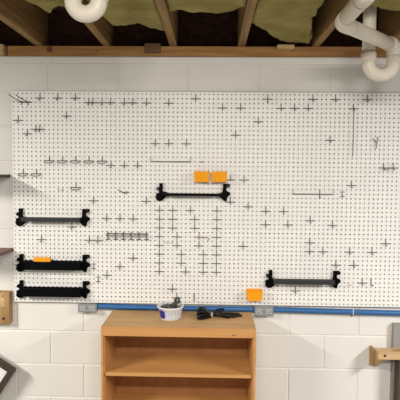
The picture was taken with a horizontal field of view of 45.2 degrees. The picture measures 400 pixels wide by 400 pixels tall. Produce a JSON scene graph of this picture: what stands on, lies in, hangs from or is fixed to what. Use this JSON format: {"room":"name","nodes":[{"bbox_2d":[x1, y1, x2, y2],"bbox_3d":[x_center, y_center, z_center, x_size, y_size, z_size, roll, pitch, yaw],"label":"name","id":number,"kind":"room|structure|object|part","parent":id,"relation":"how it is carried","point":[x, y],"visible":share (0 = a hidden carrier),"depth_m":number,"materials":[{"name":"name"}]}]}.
{"room":"basement workshop","nodes":[
{"label":"basement workshop","id":0,"kind":"room"},
{"bbox_2d":[0,56,399,399],"bbox_3d":[0.228,0.282,2.891,6.236,2.204,0.200,1,3,1],"label":"wall","id":1,"kind":"structure","parent":0,"point":[54,348],"depth_m":2.81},
{"bbox_2d":[0,44,7,55],"bbox_3d":[-1.824,-0.869,2.830,1.408,0.062,0.162,1,3,1],"label":"trim","id":2,"kind":"structure","parent":1,"relation":"on","point":[3,49],"depth_m":2.75,"materials":[{"name":"beige wood"}]},
{"bbox_2d":[0,174,9,177],"bbox_3d":[-1.499,-0.113,2.657,0.782,0.062,0.299,1,3,1],"label":"wall shelf","id":3,"kind":"object","parent":1,"relation":"attached to","point":[1,175],"visible":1,"depth_m":2.73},
{"bbox_2d":[0,290,12,323],"bbox_3d":[-1.176,0.628,2.816,0.134,0.186,0.056,1,3,1],"label":"cleat","id":4,"kind":"object","parent":1,"relation":"attached to","point":[6,300],"visible":1,"depth_m":2.79,"materials":[{"name":"brown wood"}]},
{"bbox_2d":[0,248,13,255],"bbox_3d":[-1.495,0.315,2.702,0.796,0.062,0.259,1,3,1],"label":"wall shelf","id":5,"kind":"object","parent":1,"relation":"attached to","point":[3,251],"visible":1,"depth_m":2.75,"materials":[{"name":"brown wood"}]},
{"bbox_2d":[0,358,16,393],"bbox_3d":[-1.401,1.016,2.786,0.672,0.648,0.028,1,3,1],"label":"picture frame","id":6,"kind":"object","parent":1,"relation":"attached to","point":[7,370],"visible":1,"depth_m":2.77,"materials":[{"name":"brown"}]},
{"bbox_3d":[-1.401,1.016,2.790,0.458,0.373,0.004,34,4,-1],"label":"panel","id":7,"kind":"part","parent":6,"relation":"part of","materials":[{"name":"white paper"}]},
{"bbox_3d":[-1.289,0.850,2.773,0.520,0.034,0.028,34,4,-1],"label":"frame rail","id":8,"kind":"part","parent":6,"relation":"part of","materials":[{"name":"wood"}]},
{"bbox_2d":[0,0,48,45],"bbox_3d":[-0.966,-0.880,0.696,0.040,0.233,4.298,1,3,1],"label":"joist","id":9,"kind":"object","parent":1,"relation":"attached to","point":[29,20],"depth_m":2.52,"materials":[{"name":"brown wood"}]},
{"bbox_2d":[78,303,97,311],"bbox_3d":[-0.654,0.627,2.807,0.108,0.050,0.046,1,3,1],"label":"outlet box","id":10,"kind":"object","parent":1,"relation":"attached to","point":[82,307],"visible":0.99,"depth_m":2.79,"materials":[{"name":"grey metal"}]},
{"bbox_2d":[89,306,94,310],"bbox_3d":[-0.628,0.629,2.786,0.033,0.029,0.002,1,3,1],"label":"outlet","id":11,"kind":"object","parent":10,"relation":"attached to","point":[91,308],"depth_m":2.78,"materials":[{"name":"grey plastic"}]},
{"bbox_2d":[82,0,113,45],"bbox_3d":[-0.578,-0.876,0.687,0.040,0.233,4.298,1,3,1],"label":"joist","id":12,"kind":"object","parent":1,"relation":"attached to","point":[102,29],"depth_m":2.57,"materials":[{"name":"brown wood"}]},
{"bbox_2d":[155,0,177,45],"bbox_3d":[-0.198,-0.872,0.678,0.040,0.233,4.298,1,3,1],"label":"joist","id":13,"kind":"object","parent":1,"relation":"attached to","point":[169,19],"depth_m":2.38,"materials":[{"name":"brown wood"}]},
{"bbox_2d":[97,303,253,311],"bbox_3d":[-0.142,0.628,2.799,0.915,0.037,0.031,1,3,1],"label":"conduit","id":14,"kind":"object","parent":1,"relation":"attached to","point":[99,306],"visible":0.82,"depth_m":2.79,"materials":[{"name":"blue metal"}]},
{"bbox_2d":[0,10,378,46],"bbox_3d":[0.074,-0.996,2.840,5.900,0.235,0.040,1,3,1],"label":"ceiling","id":15,"kind":"structure","parent":1,"relation":"attached to","point":[198,28],"depth_m":2.83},
{"bbox_2d":[8,46,385,57],"bbox_3d":[0.435,-0.844,2.788,3.072,0.056,0.146,1,3,1],"label":"sill","id":16,"kind":"structure","parent":1,"relation":"on","point":[45,51],"depth_m":2.73,"materials":[{"name":"brown wood"}]},
{"bbox_2d":[144,43,160,52],"bbox_3d":[-0.269,-0.860,2.719,0.090,0.052,0.024,1,3,1],"label":"wood shim","id":17,"kind":"object","parent":16,"relation":"attached to","point":[148,47],"visible":1,"depth_m":2.71,"materials":[{"name":"brown wood"}]},
{"bbox_2d":[276,44,293,50],"bbox_3d":[0.476,-0.853,2.687,0.095,0.024,0.056,1,3,1],"label":"scrap","id":18,"kind":"object","parent":16,"relation":"attached to","point":[280,47],"visible":1,"depth_m":2.66,"materials":[{"name":"beige wood"}]},
{"bbox_2d":[11,91,399,306],"bbox_3d":[0.136,-0.002,2.764,2.438,1.219,0.024,1,3,1],"label":"pegboard","id":19,"kind":"object","parent":1,"relation":"attached to","point":[375,299],"visible":0.97,"depth_m":2.75,"materials":[{"name":"white"}]},
{"bbox_2d":[9,94,30,104],"bbox_3d":[-1.003,-0.560,2.683,0.066,0.043,0.136,1,3,8],"label":"hook","id":20,"kind":"object","parent":19,"relation":"attached to","point":[24,101],"visible":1,"depth_m":2.72,"materials":[{"name":"grey metal"}]},
{"bbox_2d":[16,280,89,298],"bbox_3d":[-0.855,0.523,2.774,0.430,0.104,0.059,1,3,1],"label":"shelf","id":21,"kind":"object","parent":19,"relation":"attached to","point":[30,291],"visible":1,"depth_m":2.75,"materials":[{"name":"black plastic"}]},
{"bbox_2d":[16,254,89,271],"bbox_3d":[-0.853,0.368,2.765,0.428,0.104,0.059,1,3,1],"label":"shelf","id":22,"kind":"object","parent":19,"relation":"attached to","point":[23,264],"visible":1,"depth_m":2.74,"materials":[{"name":"black plastic"}]},
{"bbox_2d":[34,257,50,261],"bbox_3d":[-0.909,0.361,2.764,0.096,0.066,0.027,1,3,1],"label":"bin","id":23,"kind":"object","parent":22,"relation":"on","point":[36,259],"visible":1,"depth_m":2.76,"materials":[{"name":"orange plastic"}]},
{"bbox_2d":[16,208,89,225],"bbox_3d":[-0.850,0.102,2.750,0.428,0.104,0.058,1,3,1],"label":"shelf","id":24,"kind":"object","parent":19,"relation":"attached to","point":[21,220],"visible":1,"depth_m":2.75,"materials":[{"name":"black plastic"}]},
{"bbox_2d":[105,232,148,239],"bbox_3d":[-0.420,0.209,2.758,0.253,0.047,0.036,1,3,1],"label":"tool rack","id":25,"kind":"object","parent":19,"relation":"attached to","point":[115,233],"visible":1,"depth_m":2.77,"materials":[{"name":"grey metal"}]},
{"bbox_3d":[-0.420,0.205,2.742,0.237,0.005,0.005,1,3,1],"label":"rail","id":26,"kind":"part","parent":25,"relation":"part of","materials":[{"name":"grey metal"}]},
{"bbox_3d":[-0.419,0.195,2.769,0.237,0.006,0.006,1,3,1],"label":"rail","id":27,"kind":"part","parent":25,"relation":"part of","materials":[{"name":"grey metal"}]},
{"bbox_2d":[150,157,190,161],"bbox_3d":[-0.167,-0.232,2.739,0.233,0.031,0.020,1,3,1],"label":"bar","id":28,"kind":"object","parent":19,"relation":"attached to","point":[150,157],"visible":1,"depth_m":2.73,"materials":[{"name":"grey metal"}]},
{"bbox_2d":[156,183,229,201],"bbox_3d":[-0.040,-0.042,2.723,0.424,0.104,0.058,1,3,1],"label":"shelf","id":29,"kind":"object","parent":19,"relation":"attached to","point":[161,195],"visible":1,"depth_m":2.73,"materials":[{"name":"black plastic"}]},
{"bbox_2d":[194,171,209,181],"bbox_3d":[0.011,-0.133,2.719,0.086,0.060,0.054,2,3,1],"label":"bin","id":30,"kind":"object","parent":19,"relation":"attached to","point":[201,176],"visible":1,"depth_m":2.69,"materials":[{"name":"orange plastic"}]},
{"bbox_2d":[212,171,226,181],"bbox_3d":[0.109,-0.132,2.716,0.086,0.060,0.054,-1,3,1],"label":"bin","id":31,"kind":"object","parent":19,"relation":"attached to","point":[217,176],"visible":1,"depth_m":2.69,"materials":[{"name":"orange plastic"}]},
{"bbox_2d":[247,288,262,300],"bbox_3d":[0.312,0.544,2.751,0.086,0.060,0.054,1,3,1],"label":"bin","id":32,"kind":"object","parent":19,"relation":"attached to","point":[252,294],"visible":1,"depth_m":2.73,"materials":[{"name":"orange plastic"}]},
{"bbox_2d":[265,270,340,287],"bbox_3d":[0.591,0.457,2.737,0.430,0.104,0.058,1,3,1],"label":"shelf","id":33,"kind":"object","parent":19,"relation":"attached to","point":[270,282],"visible":1,"depth_m":2.71,"materials":[{"name":"black plastic"}]},
{"bbox_2d":[292,189,333,194],"bbox_3d":[0.644,-0.047,2.732,0.233,0.031,0.020,1,3,1],"label":"bar","id":34,"kind":"object","parent":19,"relation":"attached to","point":[292,189],"visible":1,"depth_m":2.72,"materials":[{"name":"grey metal"}]},
{"bbox_2d":[349,104,358,147],"bbox_3d":[0.862,-0.393,2.703,0.054,0.296,0.028,2,4,23],"label":"hook","id":35,"kind":"object","parent":19,"relation":"attached to","point":[353,108],"visible":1,"depth_m":2.70,"materials":[{"name":"grey metal"}]},
{"bbox_2d":[237,0,256,46],"bbox_3d":[0.190,-0.868,0.670,0.040,0.233,4.298,1,3,1],"label":"joist","id":36,"kind":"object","parent":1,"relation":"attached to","point":[245,14],"depth_m":2.35,"materials":[{"name":"brown wood"}]},
{"bbox_2d":[254,305,273,315],"bbox_3d":[0.369,0.640,2.785,0.109,0.056,0.046,1,3,1],"label":"outlet box","id":37,"kind":"object","parent":1,"relation":"attached to","point":[259,310],"visible":1,"depth_m":2.76,"materials":[{"name":"grey metal"}]},
{"bbox_2d":[266,309,271,313],"bbox_3d":[0.396,0.641,2.763,0.033,0.029,0.002,1,3,1],"label":"outlet","id":38,"kind":"object","parent":37,"relation":"attached to","point":[268,311],"depth_m":2.76,"materials":[{"name":"grey plastic"}]},
{"bbox_2d":[309,0,349,46],"bbox_3d":[0.609,-0.864,0.660,0.040,0.233,4.298,1,3,1],"label":"joist","id":39,"kind":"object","parent":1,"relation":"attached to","point":[323,23],"depth_m":2.43,"materials":[{"name":"brown wood"}]},
{"bbox_2d":[274,307,399,315],"bbox_3d":[1.115,0.649,2.772,1.383,0.044,0.031,1,3,1],"label":"conduit","id":40,"kind":"object","parent":1,"relation":"attached to","point":[276,309],"visible":0.99,"depth_m":2.77,"materials":[{"name":"blue metal"}]},
{"bbox_2d":[369,346,399,365],"bbox_3d":[1.546,0.917,2.744,1.114,0.117,0.105,1,3,1],"label":"rail","id":41,"kind":"object","parent":1,"relation":"attached to","point":[376,355],"visible":1,"depth_m":2.71,"materials":[{"name":"brown wood"}]},
{"bbox_3d":[0.996,0.911,2.757,0.014,0.116,0.104,1,3,1],"label":"plate","id":42,"kind":"part","parent":41,"relation":"part of","materials":[{"name":"brown wood"}]},
{"bbox_2d":[378,9,399,40],"bbox_3d":[1.008,-0.860,0.651,0.040,0.233,4.298,1,3,1],"label":"joist","id":43,"kind":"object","parent":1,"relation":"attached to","point":[389,20],"depth_m":2.62,"materials":[{"name":"brown wood"}]},
{"bbox_2d":[52,6,380,9],"bbox_3d":[0.026,-1.002,0.717,5.900,0.023,4.400,1,3,1],"label":"ceiling","id":44,"kind":"structure","parent":0,"point":[57,7],"depth_m":2.80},
{"bbox_2d":[26,0,64,12],"bbox_3d":[-0.746,-0.947,1.837,0.342,0.221,0.795,1,3,1],"label":"insulation batt","id":45,"kind":"object","parent":44,"relation":"attached to","point":[47,5],"visible":0.85,"depth_m":2.12,"materials":[{"name":"yellow fabric"}]},
{"bbox_2d":[64,0,108,22],"bbox_3d":[-0.406,-0.834,1.708,0.164,0.397,0.070,1,3,1],"label":"drain pipe","id":46,"kind":"object","parent":44,"relation":"hanging from","point":[89,13],"visible":1,"depth_m":1.69,"materials":[{"name":"white plastic"}]},
{"bbox_2d":[87,0,164,30],"bbox_3d":[-0.354,-0.958,2.151,0.334,0.229,0.688,1,3,1],"label":"insulation batt","id":47,"kind":"object","parent":44,"relation":"attached to","point":[118,12],"visible":0.75,"depth_m":2.20,"materials":[{"name":"yellow fabric"}]},
{"bbox_2d":[166,0,245,12],"bbox_3d":[0.021,-0.932,1.799,0.342,0.232,0.752,1,3,1],"label":"insulation batt","id":48,"kind":"object","parent":44,"relation":"attached to","point":[193,6],"visible":1,"depth_m":2.08,"materials":[{"name":"yellow fabric"}]},
{"bbox_2d":[252,0,323,43],"bbox_3d":[0.421,-0.941,2.055,0.352,0.238,1.282,1,3,1],"label":"insulation batt","id":49,"kind":"object","parent":44,"relation":"attached to","point":[290,21],"visible":0.97,"depth_m":2.23,"materials":[{"name":"yellow fabric"}]},
{"bbox_2d":[335,0,399,81],"bbox_3d":[0.617,-0.778,1.652,0.297,0.509,1.367,1,3,16],"label":"drain pipe","id":50,"kind":"object","parent":44,"relation":"hanging from","point":[345,22],"visible":1,"depth_m":2.19,"materials":[{"name":"white plastic"}]},
{"bbox_2d":[371,0,399,10],"bbox_3d":[0.835,-0.932,1.803,0.350,0.219,0.797,1,3,1],"label":"insulation batt","id":51,"kind":"object","parent":44,"relation":"attached to","point":[394,5],"visible":0.73,"depth_m":2.09,"materials":[{"name":"yellow fabric"}]},
{"bbox_3d":[0.004,1.552,0.866,5.900,0.100,4.400,1,3,1],"label":"floor","id":52,"kind":"structure","parent":0,"visible":0},
{"bbox_2d":[101,310,255,399],"bbox_3d":[-0.112,1.024,2.650,0.803,0.745,0.302,1,3,1],"label":"bookcase","id":53,"kind":"object","parent":52,"relation":"on","point":[145,356],"visible":1,"depth_m":2.69,"materials":[{"name":"brown wood"}]},
{"bbox_3d":[-0.504,1.029,2.669,0.018,0.726,0.282,1,3,1],"label":"panel","id":54,"kind":"part","parent":53,"relation":"part of","materials":[{"name":"brown wood"}]},
{"bbox_2d":[157,302,183,320],"bbox_3d":[-0.162,0.611,2.638,0.147,0.079,0.147,1,3,1],"label":"plastic tub","id":55,"kind":"object","parent":53,"relation":"on","point":[165,314],"depth_m":2.59,"materials":[{"name":"white plastic"}]},
{"bbox_3d":[-0.162,0.586,2.637,0.117,0.029,0.117,1,3,1],"label":"loose hardware","id":56,"kind":"part","parent":55,"relation":"part of","materials":[{"name":"grey metal"}]},
{"bbox_2d":[165,311,179,318],"bbox_3d":[-0.148,0.622,2.591,0.077,0.040,0.037,1,3,1],"label":"print","id":57,"kind":"object","parent":55,"relation":"attached to","point":[168,314],"depth_m":2.58,"materials":[{"name":"white paper"}]},
{"bbox_2d":[170,297,180,305],"bbox_3d":[-0.142,0.565,2.638,0.070,0.064,0.022,0,3,-2],"label":"tool","id":58,"kind":"object","parent":55,"relation":"in","point":[175,302],"visible":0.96,"depth_m":2.63,"materials":[{"name":"grey metal"}]},
{"bbox_3d":[-0.109,0.661,2.639,0.803,0.019,0.283,1,3,1],"label":"panel","id":59,"kind":"part","parent":53,"relation":"part of","materials":[{"name":"brown wood"}]},
{"bbox_3d":[-0.109,1.015,2.797,0.767,0.706,0.007,1,3,1],"label":"panel","id":60,"kind":"part","parent":53,"relation":"part of","materials":[{"name":"brown wood"}]},
{"bbox_2d":[197,306,241,319],"bbox_3d":[0.109,0.624,2.662,0.253,0.061,0.132,1,3,1],"label":"bundle","id":61,"kind":"object","parent":53,"relation":"on","point":[203,313],"visible":1,"depth_m":2.65,"materials":[{"name":"black"}]},
{"bbox_3d":[0.110,0.641,2.654,0.108,0.025,0.014,1,3,12],"label":"cord","id":62,"kind":"part","parent":61,"relation":"part of","materials":[{"name":"black plastic"}]},
{"bbox_3d":[0.146,0.638,2.671,0.178,0.029,0.031,1,3,1],"label":"cord","id":63,"kind":"part","parent":61,"relation":"part of","materials":[{"name":"black plastic"}]},
{"bbox_3d":[0.280,1.037,2.652,0.018,0.726,0.282,1,3,1],"label":"panel","id":64,"kind":"part","parent":53,"relation":"part of","materials":[{"name":"brown wood"}]},
{"bbox_2d":[389,323,399,399],"bbox_3d":[1.358,1.058,2.793,0.489,0.685,0.032,1,3,1],"label":"board","id":65,"kind":"object","parent":52,"relation":"on","point":[395,338],"visible":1,"depth_m":2.78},
{"bbox_2d":[394,360,399,399],"bbox_3d":[1.152,1.150,2.752,0.058,0.503,0.065,1,3,1],"label":"post","id":66,"kind":"object","parent":52,"relation":"on","point":[397,362],"visible":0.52,"depth_m":2.73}
]}

